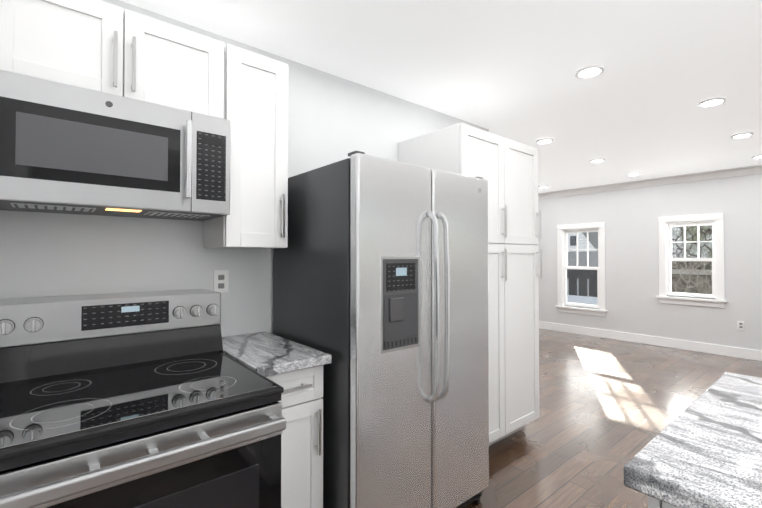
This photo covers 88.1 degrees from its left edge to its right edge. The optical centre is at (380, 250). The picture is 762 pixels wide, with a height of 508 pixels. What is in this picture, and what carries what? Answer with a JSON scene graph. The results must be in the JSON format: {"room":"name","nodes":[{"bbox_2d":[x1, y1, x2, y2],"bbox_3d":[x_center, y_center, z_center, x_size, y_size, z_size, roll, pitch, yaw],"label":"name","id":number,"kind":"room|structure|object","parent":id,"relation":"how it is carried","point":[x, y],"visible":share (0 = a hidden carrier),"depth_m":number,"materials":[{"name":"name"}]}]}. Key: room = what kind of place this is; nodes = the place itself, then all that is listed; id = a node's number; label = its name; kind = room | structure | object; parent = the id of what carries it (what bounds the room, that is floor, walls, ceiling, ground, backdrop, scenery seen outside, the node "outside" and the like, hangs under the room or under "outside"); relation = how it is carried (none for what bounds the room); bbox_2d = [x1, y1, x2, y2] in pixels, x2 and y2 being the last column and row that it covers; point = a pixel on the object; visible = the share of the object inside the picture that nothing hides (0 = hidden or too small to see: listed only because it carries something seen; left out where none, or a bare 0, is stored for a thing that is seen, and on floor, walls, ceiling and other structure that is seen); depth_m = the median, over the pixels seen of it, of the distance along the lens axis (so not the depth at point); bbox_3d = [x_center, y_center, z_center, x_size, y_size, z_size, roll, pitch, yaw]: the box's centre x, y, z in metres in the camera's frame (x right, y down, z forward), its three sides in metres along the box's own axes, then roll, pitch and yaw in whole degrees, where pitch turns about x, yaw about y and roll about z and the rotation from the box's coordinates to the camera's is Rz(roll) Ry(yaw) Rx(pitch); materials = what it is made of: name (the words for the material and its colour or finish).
{"room":"kitchen","nodes":[
{"label":"kitchen","id":0,"kind":"room"},
{"bbox_2d":[0,0,488,336],"bbox_3d":[-0.351,0.126,2.544,3.360,2.490,0.140,1,-1,-40],"label":"wall","id":1,"kind":"structure","parent":0,"point":[332,118],"depth_m":1.99,"materials":[{"name":"paint"}]},
{"bbox_2d":[0,0,223,118],"bbox_3d":[-1.077,-0.750,1.619,0.756,0.361,0.358,1,-1,-40],"label":"upper cabinet","id":2,"kind":"object","parent":1,"relation":"attached to","point":[100,46],"visible":0.71,"depth_m":1.48,"materials":[{"name":"white wood"}]},
{"bbox_2d":[0,70,229,220],"bbox_3d":[-1.049,-0.357,1.583,0.756,0.414,0.441,1,-1,-40],"label":"microwave","id":3,"kind":"object","parent":2,"relation":"attached to","point":[67,149],"visible":1,"depth_m":1.42,"materials":[{"name":"grey metal"}]},
{"bbox_2d":[213,270,228,292],"bbox_3d":[-0.830,0.161,2.045,0.075,0.117,0.008,1,-1,-40],"label":"electrical outlet","id":4,"kind":"object","parent":1,"relation":"attached to","point":[220,281],"visible":0.96,"depth_m":2.04,"materials":[{"name":"white plastic"}]},
{"bbox_2d":[204,44,287,248],"bbox_3d":[-0.666,-0.469,1.960,0.304,0.913,0.358,1,-1,-40],"label":"upper cabinet","id":5,"kind":"object","parent":1,"relation":"attached to","point":[255,99],"visible":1,"depth_m":1.85,"materials":[{"name":"white wood"}]},
{"bbox_2d":[120,0,761,192],"bbox_3d":[1.640,-1.139,3.322,7.390,0.060,7.430,1,-1,-40],"label":"ceiling","id":6,"kind":"structure","parent":0,"point":[507,69],"depth_m":2.36,"materials":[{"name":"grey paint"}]},
{"bbox_2d":[536,138,553,143],"bbox_3d":[1.638,-1.094,3.939,0.164,0.014,0.164,1,-1,-40],"label":"recessed light","id":7,"kind":"object","parent":6,"relation":"in","point":[545,141],"visible":0.96,"depth_m":3.92,"materials":[{"name":"white"}]},
{"bbox_2d":[575,65,604,78],"bbox_3d":[1.301,-1.114,2.457,0.164,0.014,0.164,1,-1,-40],"label":"recessed light","id":8,"kind":"object","parent":6,"relation":"in","point":[589,71],"visible":0.94,"depth_m":2.44,"materials":[{"name":"white plastic"}]},
{"bbox_2d":[589,159,604,162],"bbox_3d":[2.604,-1.083,4.748,0.164,0.014,0.164,1,-1,-40],"label":"recessed light","id":9,"kind":"object","parent":6,"relation":"in","point":[596,160],"visible":1,"depth_m":4.72,"materials":[{"name":"white plastic"}]},
{"bbox_2d":[627,173,640,175],"bbox_3d":[3.562,-1.072,5.550,0.164,0.014,0.164,1,-1,-40],"label":"recessed light","id":10,"kind":"object","parent":6,"relation":"in","point":[633,174],"visible":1,"depth_m":5.51,"materials":[{"name":"white"}]},
{"bbox_2d":[698,97,725,106],"bbox_3d":[2.472,-1.107,2.942,0.164,0.014,0.164,1,-1,-40],"label":"recessed light","id":11,"kind":"object","parent":6,"relation":"in","point":[712,102],"visible":0.94,"depth_m":2.92,"materials":[{"name":"white"}]},
{"bbox_2d":[731,132,753,138],"bbox_3d":[3.438,-1.096,3.751,0.164,0.014,0.164,1,-1,-40],"label":"recessed light","id":12,"kind":"object","parent":6,"relation":"in","point":[742,135],"visible":1,"depth_m":3.73,"materials":[{"name":"white"}]},
{"bbox_2d":[752,155,761,158],"bbox_3d":[4.397,-1.085,4.553,0.164,0.014,0.164,1,-1,-40],"label":"recessed light","id":13,"kind":"object","parent":6,"relation":"in","point":[757,157],"visible":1,"depth_m":4.56,"materials":[{"name":"white plastic"}]},
{"bbox_2d":[464,328,761,507],"bbox_3d":[1.640,1.411,3.288,7.390,0.060,7.430,1,-1,-40],"label":"floor","id":14,"kind":"structure","parent":0,"point":[609,409],"depth_m":3.28,"materials":[{"name":"brown wood"}]},
{"bbox_2d":[0,289,285,507],"bbox_3d":[-0.873,0.768,1.355,0.756,1.174,0.970,1,-1,-40],"label":"range","id":15,"kind":"object","parent":14,"relation":"on","point":[154,399],"visible":1,"depth_m":1.19,"materials":[{"name":"grey metal"}]},
{"bbox_2d":[266,365,322,507],"bbox_3d":[-0.559,0.923,1.830,0.318,0.876,0.664,1,-1,-40],"label":"base cabinet","id":16,"kind":"object","parent":14,"relation":"on","point":[301,401],"visible":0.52,"depth_m":1.65,"materials":[{"name":"white wood"}]},
{"bbox_2d":[222,332,331,376],"bbox_3d":[-0.552,0.464,1.833,0.328,0.037,0.678,1,-1,-40],"label":"countertop","id":17,"kind":"structure","parent":16,"relation":"on","point":[265,354],"depth_m":1.70,"materials":[{"name":"stone"}]},
{"bbox_2d":[273,151,488,507],"bbox_3d":[0.019,0.480,2.145,0.899,1.772,0.870,1,-1,-40],"label":"refrigerator","id":18,"kind":"object","parent":14,"relation":"on","point":[380,280],"visible":1,"depth_m":1.79,"materials":[{"name":"grey metal"}]},
{"bbox_2d":[398,123,541,445],"bbox_3d":[0.676,0.297,2.908,0.925,2.158,0.610,1,-1,-40],"label":"pantry cabinet","id":19,"kind":"object","parent":14,"relation":"on","point":[506,168],"visible":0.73,"depth_m":2.73,"materials":[{"name":"white wood"}]},
{"bbox_2d":[648,500,663,507],"bbox_3d":[1.370,0.904,0.464,0.886,0.878,1.557,1,-1,-40],"label":"kitchen island","id":20,"kind":"object","parent":14,"relation":"on","point":[651,503],"depth_m":0.77,"materials":[{"name":"white"}]},
{"bbox_2d":[624,372,761,507],"bbox_3d":[1.383,0.442,0.469,0.987,0.042,1.638,1,-1,-40],"label":"island countertop","id":21,"kind":"structure","parent":20,"relation":"on","point":[710,455],"depth_m":0.82,"materials":[{"name":"white stone"}]},
{"bbox_2d":[538,173,761,350],"bbox_3d":[4.420,0.168,5.631,0.140,2.490,7.430,1,-1,-40],"label":"wall","id":22,"kind":"structure","parent":0,"point":[629,217],"depth_m":5.89,"materials":[{"name":"paint"}]},
{"bbox_2d":[555,222,607,316],"bbox_3d":[3.442,0.308,6.755,0.195,1.540,0.840,1,-1,-40],"label":"window","id":23,"kind":"structure","parent":22,"relation":"in","point":[563,305],"depth_m":6.74,"materials":[{"name":"white wood"}]},
{"bbox_2d":[538,165,761,198],"bbox_3d":[4.337,-1.028,5.578,0.076,0.100,7.150,1,-1,-40],"label":"crown molding","id":24,"kind":"structure","parent":22,"relation":"attached to","point":[738,171],"depth_m":5.78,"materials":[{"name":"white wood"}]},
{"bbox_2d":[539,321,761,360],"bbox_3d":[4.357,1.344,5.564,0.021,0.135,7.150,1,-1,-40],"label":"baseboard","id":25,"kind":"structure","parent":22,"relation":"attached to","point":[743,353],"depth_m":5.81,"materials":[{"name":"white wood"}]},
{"bbox_2d":[656,213,726,307],"bbox_3d":[4.408,0.135,5.603,0.195,1.275,0.790,1,-1,-40],"label":"window","id":26,"kind":"structure","parent":22,"relation":"in","point":[716,298],"depth_m":5.56,"materials":[{"name":"white wood"}]},
{"bbox_2d":[737,321,744,329],"bbox_3d":[4.712,0.979,5.155,0.008,0.115,0.070,1,-1,-40],"label":"electrical outlet","id":27,"kind":"object","parent":22,"relation":"attached to","point":[740,325],"visible":1,"depth_m":5.15,"materials":[{"name":"white plastic"}]},
{"label":"outside","id":28,"kind":"structure","parent":0,"visible":0},
{"bbox_2d":[567,232,597,304],"bbox_3d":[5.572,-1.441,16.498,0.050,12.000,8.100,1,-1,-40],"label":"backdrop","id":29,"kind":"structure","parent":28,"point":[574,289],"depth_m":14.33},
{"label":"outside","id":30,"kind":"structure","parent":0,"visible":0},
{"bbox_2d":[671,225,711,293],"bbox_3d":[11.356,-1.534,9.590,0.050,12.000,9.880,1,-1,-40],"label":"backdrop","id":31,"kind":"structure","parent":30,"point":[686,269],"depth_m":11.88,"materials":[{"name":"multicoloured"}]}
]}

